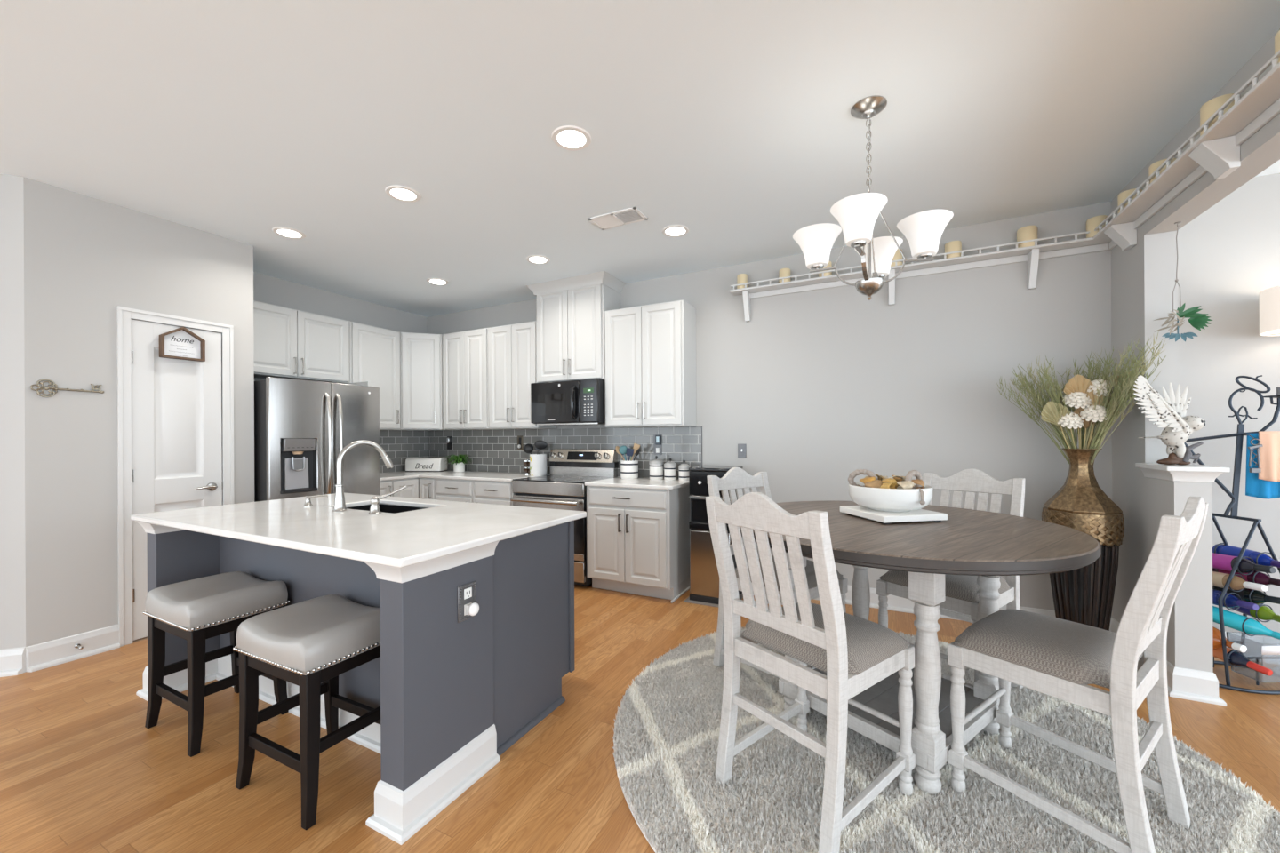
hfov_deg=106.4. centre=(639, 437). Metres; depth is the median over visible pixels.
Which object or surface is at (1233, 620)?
wine bottle
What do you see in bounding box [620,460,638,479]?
utensil crock
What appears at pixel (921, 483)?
pod
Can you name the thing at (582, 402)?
microwave oven
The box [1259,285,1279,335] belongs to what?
shade
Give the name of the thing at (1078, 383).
spear
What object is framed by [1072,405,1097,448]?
dried flower
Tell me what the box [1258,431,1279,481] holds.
shade
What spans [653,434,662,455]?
wall outlet
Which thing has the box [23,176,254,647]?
wall
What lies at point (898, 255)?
pillar candle
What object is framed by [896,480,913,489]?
pod
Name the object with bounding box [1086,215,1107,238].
pillar candle
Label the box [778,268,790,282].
pillar candle
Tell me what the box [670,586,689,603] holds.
trim
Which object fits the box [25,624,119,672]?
baseboard
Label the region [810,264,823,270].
socket
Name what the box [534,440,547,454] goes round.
utensil
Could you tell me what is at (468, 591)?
receptacle
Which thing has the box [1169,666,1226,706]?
baseboard
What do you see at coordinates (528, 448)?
utensil
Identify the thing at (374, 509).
tap
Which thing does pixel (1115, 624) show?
baseboard
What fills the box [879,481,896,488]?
pod
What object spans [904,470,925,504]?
bead garland
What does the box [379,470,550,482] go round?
countertop
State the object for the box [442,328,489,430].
upper cabinet
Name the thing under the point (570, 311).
upper cabinet
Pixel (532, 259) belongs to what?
recessed light
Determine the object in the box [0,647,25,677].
baseboard
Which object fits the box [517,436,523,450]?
wall outlet
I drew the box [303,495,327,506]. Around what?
soap dispenser
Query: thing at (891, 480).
pod
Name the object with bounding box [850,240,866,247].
socket
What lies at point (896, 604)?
baseboard
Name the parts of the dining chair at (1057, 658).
leg, leg, seat, seat frame, leg, rail, leg, crest rail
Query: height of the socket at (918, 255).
0.030 m
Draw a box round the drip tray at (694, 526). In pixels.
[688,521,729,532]
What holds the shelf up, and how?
attached to the wall at (1143, 276)
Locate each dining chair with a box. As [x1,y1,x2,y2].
[705,492,915,852]
[707,467,847,678]
[876,468,1025,689]
[947,496,1208,852]
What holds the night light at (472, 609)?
attached to the wall outlet at (467, 594)
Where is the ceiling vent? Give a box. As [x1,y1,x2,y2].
[587,207,647,230]
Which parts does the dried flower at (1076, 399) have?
stem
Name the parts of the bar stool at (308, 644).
leg, nailhead trim, seat, leg, leg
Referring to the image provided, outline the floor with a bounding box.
[0,584,1279,852]
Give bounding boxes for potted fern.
[446,454,471,471]
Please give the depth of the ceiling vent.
3.21 m
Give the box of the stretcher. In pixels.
[813,668,983,738]
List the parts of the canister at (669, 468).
lid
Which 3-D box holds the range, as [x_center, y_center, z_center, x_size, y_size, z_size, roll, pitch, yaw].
[-0.696,0.710,4.468,0.784,1.175,0.690,0,0,27]
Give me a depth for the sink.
2.90 m
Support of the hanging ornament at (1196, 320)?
hanging from the wall at (1143, 276)
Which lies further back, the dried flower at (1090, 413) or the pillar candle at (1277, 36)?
the dried flower at (1090, 413)
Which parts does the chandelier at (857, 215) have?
lamp shade, arm, stay rod, lamp shade, arm, chain, stem, lamp shade, stay rod, arm, lamp shade, stay rod, arm, lamp shade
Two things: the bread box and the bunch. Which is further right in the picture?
the bunch
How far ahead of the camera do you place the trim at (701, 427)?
4.23 m
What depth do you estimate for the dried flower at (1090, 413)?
2.70 m
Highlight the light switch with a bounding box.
[737,444,746,457]
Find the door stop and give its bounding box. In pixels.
[74,643,83,649]
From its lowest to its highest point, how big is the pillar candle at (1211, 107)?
0.138 m
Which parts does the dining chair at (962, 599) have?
leg, leg, seat, seat frame, crest rail, leg, leg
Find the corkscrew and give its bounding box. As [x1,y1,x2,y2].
[1243,434,1263,472]
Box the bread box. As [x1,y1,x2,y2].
[405,457,447,471]
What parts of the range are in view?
door handle, rail, knob, oven door, knob, storage drawer, control panel, knob, knob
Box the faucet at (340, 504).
[333,440,394,511]
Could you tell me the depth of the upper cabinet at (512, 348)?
4.80 m
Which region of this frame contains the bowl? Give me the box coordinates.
[848,482,932,511]
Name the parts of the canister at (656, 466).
lid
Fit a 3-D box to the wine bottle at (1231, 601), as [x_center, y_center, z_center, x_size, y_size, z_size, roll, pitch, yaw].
[3.029,0.847,2.500,0.077,0.087,0.315,0,0,6]
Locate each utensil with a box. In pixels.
[523,443,533,454]
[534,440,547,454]
[615,446,624,461]
[618,446,626,461]
[626,448,633,461]
[631,443,639,461]
[633,448,639,460]
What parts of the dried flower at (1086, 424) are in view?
stem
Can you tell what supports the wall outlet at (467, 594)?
attached to the kitchen island
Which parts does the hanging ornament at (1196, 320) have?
cord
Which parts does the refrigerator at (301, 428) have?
panel, control panel, door, handle, handle, door, refrigerator side panel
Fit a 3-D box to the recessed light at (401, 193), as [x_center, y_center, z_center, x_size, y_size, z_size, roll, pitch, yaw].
[-1.421,-1.458,2.875,0.196,0.006,0.196,0,0,27]
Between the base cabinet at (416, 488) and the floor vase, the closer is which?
the floor vase
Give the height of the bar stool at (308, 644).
0.627 m
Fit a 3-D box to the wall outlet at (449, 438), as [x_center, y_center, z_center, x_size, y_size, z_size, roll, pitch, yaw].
[-2.244,0.070,5.618,0.078,0.155,0.030,0,0,27]
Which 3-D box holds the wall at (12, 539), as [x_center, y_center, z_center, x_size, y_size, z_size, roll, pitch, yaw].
[-4.878,-0.063,2.269,3.000,2.762,0.141,0,0,-18]
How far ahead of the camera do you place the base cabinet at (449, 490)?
4.74 m
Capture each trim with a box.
[116,305,234,647]
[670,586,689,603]
[701,426,702,465]
[1135,463,1229,482]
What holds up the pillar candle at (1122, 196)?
on the shelf
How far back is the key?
2.75 m
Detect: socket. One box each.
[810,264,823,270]
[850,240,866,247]
[916,253,932,258]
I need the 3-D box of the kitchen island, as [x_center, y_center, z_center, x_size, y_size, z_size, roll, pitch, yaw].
[-1.431,0.859,2.422,2.017,0.884,1.012,0,0,27]
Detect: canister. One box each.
[648,456,663,479]
[664,458,676,480]
[678,460,689,480]
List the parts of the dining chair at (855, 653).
leg, crest rail, rail, leg, seat frame, seat, leg, leg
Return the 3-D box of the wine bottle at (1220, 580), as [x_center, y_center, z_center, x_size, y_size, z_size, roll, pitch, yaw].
[3.049,0.754,2.493,0.077,0.091,0.330,0,0,4]
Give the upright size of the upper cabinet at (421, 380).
1.050 m
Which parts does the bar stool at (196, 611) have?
leg, leg, nailhead trim, seat, leg, leg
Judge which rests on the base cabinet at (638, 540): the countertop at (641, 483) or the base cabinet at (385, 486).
the countertop at (641, 483)
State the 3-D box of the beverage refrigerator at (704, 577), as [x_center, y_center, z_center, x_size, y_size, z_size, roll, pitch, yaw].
[0.618,0.762,3.868,0.338,1.044,0.388,0,0,27]
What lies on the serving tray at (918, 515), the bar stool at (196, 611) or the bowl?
the bowl
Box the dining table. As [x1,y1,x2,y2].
[739,500,1100,794]
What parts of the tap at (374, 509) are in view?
lever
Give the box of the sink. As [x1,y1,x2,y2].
[347,504,423,513]
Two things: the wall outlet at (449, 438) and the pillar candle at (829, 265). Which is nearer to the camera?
the pillar candle at (829, 265)
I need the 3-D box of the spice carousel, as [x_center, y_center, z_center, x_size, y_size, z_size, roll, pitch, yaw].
[-1.174,0.303,4.995,0.080,0.165,0.080,0,0,27]
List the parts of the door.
handle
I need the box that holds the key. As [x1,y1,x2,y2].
[30,378,103,397]
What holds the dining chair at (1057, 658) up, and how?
on the round rug at (667, 730)
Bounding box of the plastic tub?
[1225,632,1279,682]
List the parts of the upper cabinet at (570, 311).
door, crown moulding, door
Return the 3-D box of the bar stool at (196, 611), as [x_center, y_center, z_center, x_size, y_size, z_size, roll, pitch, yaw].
[-1.943,0.990,2.210,0.460,0.627,0.380,0,0,27]
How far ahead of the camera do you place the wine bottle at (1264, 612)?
2.44 m
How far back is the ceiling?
2.18 m
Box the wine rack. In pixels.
[1184,375,1279,695]
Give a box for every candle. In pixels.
[736,273,747,288]
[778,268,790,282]
[818,261,831,277]
[890,248,902,266]
[944,240,961,258]
[1016,225,1037,247]
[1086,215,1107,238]
[1117,188,1142,214]
[1148,158,1176,183]
[1200,93,1234,135]
[1274,30,1279,63]
[1276,386,1279,395]
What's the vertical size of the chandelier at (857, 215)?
0.862 m
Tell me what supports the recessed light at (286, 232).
in the ceiling
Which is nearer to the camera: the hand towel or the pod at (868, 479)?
the pod at (868, 479)
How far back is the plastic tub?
2.42 m
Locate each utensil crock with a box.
[529,454,547,475]
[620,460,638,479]
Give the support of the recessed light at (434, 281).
in the ceiling
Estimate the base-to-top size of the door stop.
0.024 m
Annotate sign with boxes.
[159,327,205,361]
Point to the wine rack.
(1232, 508)
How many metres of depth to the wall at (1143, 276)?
2.59 m
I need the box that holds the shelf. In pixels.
[729,49,1279,321]
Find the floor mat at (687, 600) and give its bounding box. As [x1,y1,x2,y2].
[683,593,743,607]
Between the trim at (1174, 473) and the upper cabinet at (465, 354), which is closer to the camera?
the trim at (1174, 473)
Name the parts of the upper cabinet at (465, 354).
door, handle, door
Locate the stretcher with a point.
(882, 697)
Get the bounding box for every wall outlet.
[447,436,452,449]
[457,581,476,623]
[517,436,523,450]
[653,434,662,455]
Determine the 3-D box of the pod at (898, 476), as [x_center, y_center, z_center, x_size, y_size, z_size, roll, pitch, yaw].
[1.196,0.209,2.224,0.087,0.064,0.072,0,0,27]
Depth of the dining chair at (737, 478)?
2.66 m
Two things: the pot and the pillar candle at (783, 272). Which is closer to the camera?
the pillar candle at (783, 272)
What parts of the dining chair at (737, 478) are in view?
leg, crest rail, rail, leg, seat frame, seat, leg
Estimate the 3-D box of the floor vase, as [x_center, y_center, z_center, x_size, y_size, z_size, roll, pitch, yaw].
[2.595,0.674,2.814,0.356,1.212,0.356,0,0,-18]
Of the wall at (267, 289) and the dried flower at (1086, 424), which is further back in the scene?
the wall at (267, 289)
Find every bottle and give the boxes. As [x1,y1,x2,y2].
[1212,544,1279,567]
[1212,552,1276,573]
[1212,568,1279,586]
[1212,571,1267,591]
[1212,585,1279,604]
[1212,589,1258,610]
[1212,606,1279,639]
[1212,626,1247,652]
[1212,647,1272,675]
[1229,603,1279,623]
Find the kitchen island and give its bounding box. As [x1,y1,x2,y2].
[135,504,574,845]
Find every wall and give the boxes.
[0,174,25,649]
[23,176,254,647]
[253,272,427,381]
[427,173,1279,632]
[1111,28,1279,672]
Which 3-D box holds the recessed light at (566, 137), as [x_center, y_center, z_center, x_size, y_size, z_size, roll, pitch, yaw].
[-0.336,-1.464,2.350,0.196,0.006,0.196,0,0,27]
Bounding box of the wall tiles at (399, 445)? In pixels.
[379,430,427,472]
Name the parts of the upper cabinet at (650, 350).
door, handle, handle, door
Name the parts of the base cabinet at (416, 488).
door, door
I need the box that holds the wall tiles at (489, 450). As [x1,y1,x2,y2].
[427,426,701,479]
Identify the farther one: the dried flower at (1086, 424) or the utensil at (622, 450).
the utensil at (622, 450)
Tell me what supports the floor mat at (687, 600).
on the floor
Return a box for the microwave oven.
[530,378,605,425]
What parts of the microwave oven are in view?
door, handle, control panel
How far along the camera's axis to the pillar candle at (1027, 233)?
3.11 m
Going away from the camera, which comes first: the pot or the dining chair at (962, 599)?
the dining chair at (962, 599)
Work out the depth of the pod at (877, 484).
2.16 m
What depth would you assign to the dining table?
1.74 m
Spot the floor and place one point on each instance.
(82, 771)
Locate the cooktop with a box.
[512,475,615,484]
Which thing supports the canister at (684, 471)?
on the countertop at (641, 483)
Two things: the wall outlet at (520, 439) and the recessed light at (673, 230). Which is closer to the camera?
the recessed light at (673, 230)
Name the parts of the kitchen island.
moulding, cap moulding, moulding, moulding, knee panel, moulding, cap moulding, moulding, shoe moulding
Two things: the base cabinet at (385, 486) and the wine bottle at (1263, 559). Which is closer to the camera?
the wine bottle at (1263, 559)
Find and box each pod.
[859,476,875,483]
[864,474,885,480]
[864,480,882,488]
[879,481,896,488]
[880,478,897,488]
[887,475,905,482]
[891,475,905,481]
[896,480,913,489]
[911,479,924,488]
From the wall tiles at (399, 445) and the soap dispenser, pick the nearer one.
the soap dispenser
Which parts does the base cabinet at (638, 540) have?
door, handle, handle, drawer, handle, door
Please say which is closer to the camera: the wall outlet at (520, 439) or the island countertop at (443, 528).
the island countertop at (443, 528)
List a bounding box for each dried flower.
[1057,412,1083,447]
[1062,392,1092,448]
[1080,405,1108,448]
[1087,379,1112,396]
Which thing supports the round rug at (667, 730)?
on the floor
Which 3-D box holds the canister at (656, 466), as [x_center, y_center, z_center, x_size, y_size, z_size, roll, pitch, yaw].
[0.147,0.274,4.284,0.128,0.210,0.128,0,0,27]
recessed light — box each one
[272,226,305,239]
[384,184,421,202]
[426,278,448,285]
[526,255,550,263]
[551,125,591,150]
[661,224,688,237]
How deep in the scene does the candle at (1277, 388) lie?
2.46 m
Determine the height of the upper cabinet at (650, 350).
1.050 m
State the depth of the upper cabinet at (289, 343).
4.23 m
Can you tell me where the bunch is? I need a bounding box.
[996,330,1166,463]
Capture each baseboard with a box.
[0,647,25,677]
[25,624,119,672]
[812,584,1112,631]
[1111,618,1175,695]
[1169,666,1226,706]
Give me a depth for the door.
3.21 m
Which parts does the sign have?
panel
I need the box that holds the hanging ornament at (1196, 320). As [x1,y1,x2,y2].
[1153,221,1213,342]
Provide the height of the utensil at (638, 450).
0.248 m
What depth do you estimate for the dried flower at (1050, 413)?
2.80 m
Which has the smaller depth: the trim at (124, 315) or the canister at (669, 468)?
the trim at (124, 315)
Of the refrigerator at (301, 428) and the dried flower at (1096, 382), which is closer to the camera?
the dried flower at (1096, 382)
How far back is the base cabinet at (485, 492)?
4.51 m
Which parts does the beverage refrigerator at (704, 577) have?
tap panel, door, lid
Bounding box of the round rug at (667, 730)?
[612,626,1279,852]
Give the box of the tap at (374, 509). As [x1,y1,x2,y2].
[368,485,406,514]
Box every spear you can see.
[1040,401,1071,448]
[1063,375,1092,448]
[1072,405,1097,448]
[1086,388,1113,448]
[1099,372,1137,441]
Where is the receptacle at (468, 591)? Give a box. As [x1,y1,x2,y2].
[464,587,471,615]
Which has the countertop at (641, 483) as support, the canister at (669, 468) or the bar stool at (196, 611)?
the canister at (669, 468)
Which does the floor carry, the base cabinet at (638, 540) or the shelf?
the base cabinet at (638, 540)
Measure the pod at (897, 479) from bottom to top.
0.061 m
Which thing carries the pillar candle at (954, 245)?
on the shelf
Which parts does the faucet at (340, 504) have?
spout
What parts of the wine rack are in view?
arm, arch frame, post, arch frame, arm, tray dish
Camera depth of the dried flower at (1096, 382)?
2.73 m
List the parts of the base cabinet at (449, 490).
door, drawer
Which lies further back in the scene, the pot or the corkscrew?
the pot
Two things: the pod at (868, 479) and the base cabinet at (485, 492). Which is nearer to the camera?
the pod at (868, 479)
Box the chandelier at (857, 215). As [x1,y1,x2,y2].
[792,95,953,300]
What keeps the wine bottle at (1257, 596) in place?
in the wine rack
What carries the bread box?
on the countertop at (476, 476)
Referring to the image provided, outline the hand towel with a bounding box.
[1245,433,1279,499]
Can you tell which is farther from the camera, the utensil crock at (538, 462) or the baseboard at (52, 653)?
the utensil crock at (538, 462)
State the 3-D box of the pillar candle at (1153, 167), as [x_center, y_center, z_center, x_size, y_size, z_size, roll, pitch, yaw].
[2.560,-1.291,2.345,0.096,0.108,0.096,0,0,27]
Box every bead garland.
[848,469,878,487]
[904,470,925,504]
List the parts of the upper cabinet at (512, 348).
door, handle, door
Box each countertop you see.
[130,493,586,567]
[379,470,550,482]
[584,477,688,489]
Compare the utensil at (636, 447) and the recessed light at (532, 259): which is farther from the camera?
the utensil at (636, 447)
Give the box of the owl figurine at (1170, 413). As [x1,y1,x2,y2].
[1132,375,1205,465]
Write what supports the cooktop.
in the range
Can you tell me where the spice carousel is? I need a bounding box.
[523,458,529,474]
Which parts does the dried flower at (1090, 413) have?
stem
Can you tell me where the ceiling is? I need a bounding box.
[0,0,1279,317]
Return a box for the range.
[510,448,618,586]
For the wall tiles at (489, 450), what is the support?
attached to the wall at (823, 386)
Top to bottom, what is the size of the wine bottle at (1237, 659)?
0.089 m
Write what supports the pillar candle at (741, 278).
on the shelf
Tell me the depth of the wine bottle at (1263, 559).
2.49 m
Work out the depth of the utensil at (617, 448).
4.44 m
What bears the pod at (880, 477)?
in the bowl
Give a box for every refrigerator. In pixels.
[254,376,380,502]
[688,464,743,604]
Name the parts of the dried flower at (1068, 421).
stem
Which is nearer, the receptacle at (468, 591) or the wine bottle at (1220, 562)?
the receptacle at (468, 591)
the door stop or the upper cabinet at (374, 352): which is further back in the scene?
the upper cabinet at (374, 352)
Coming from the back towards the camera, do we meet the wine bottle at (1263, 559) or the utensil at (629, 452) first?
the utensil at (629, 452)
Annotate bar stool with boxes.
[142,571,289,757]
[232,594,380,830]
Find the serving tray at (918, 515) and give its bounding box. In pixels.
[840,505,947,524]
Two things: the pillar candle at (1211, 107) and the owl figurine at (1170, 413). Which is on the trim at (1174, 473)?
the owl figurine at (1170, 413)
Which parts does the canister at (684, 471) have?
lid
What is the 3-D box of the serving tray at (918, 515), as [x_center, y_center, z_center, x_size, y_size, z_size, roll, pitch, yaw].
[1.162,0.355,2.221,0.316,0.036,0.316,0,0,-11]
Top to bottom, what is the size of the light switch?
0.118 m
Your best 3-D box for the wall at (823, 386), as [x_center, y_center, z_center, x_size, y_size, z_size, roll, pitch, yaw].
[1.925,-0.097,3.612,10.218,2.762,0.120,0,0,27]
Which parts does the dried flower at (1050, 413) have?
stem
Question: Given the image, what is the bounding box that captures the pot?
[453,462,464,471]
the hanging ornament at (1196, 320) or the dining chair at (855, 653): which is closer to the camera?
the dining chair at (855, 653)
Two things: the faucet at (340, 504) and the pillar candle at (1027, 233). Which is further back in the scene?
the pillar candle at (1027, 233)
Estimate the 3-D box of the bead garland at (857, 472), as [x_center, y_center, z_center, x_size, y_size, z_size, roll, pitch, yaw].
[1.062,0.206,2.286,0.133,0.108,0.028,0,0,34]
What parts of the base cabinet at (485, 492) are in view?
drawer, door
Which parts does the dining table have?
leg, leg, shelf frame, leg, leg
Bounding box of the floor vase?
[1041,448,1124,631]
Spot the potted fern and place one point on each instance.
(459, 465)
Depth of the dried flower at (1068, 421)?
2.76 m
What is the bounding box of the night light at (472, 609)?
[465,602,479,615]
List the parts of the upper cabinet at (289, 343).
door, handle, handle, door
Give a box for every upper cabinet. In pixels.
[253,300,349,383]
[349,320,399,430]
[400,332,443,430]
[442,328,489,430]
[488,320,556,429]
[525,271,625,383]
[604,299,696,427]
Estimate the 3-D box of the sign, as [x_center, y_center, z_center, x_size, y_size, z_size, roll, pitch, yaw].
[-3.111,-0.639,3.258,0.044,0.220,0.227,0,0,27]
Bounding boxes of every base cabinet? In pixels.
[379,480,391,496]
[391,477,435,499]
[435,478,474,503]
[473,480,515,505]
[586,485,690,599]
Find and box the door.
[130,319,223,640]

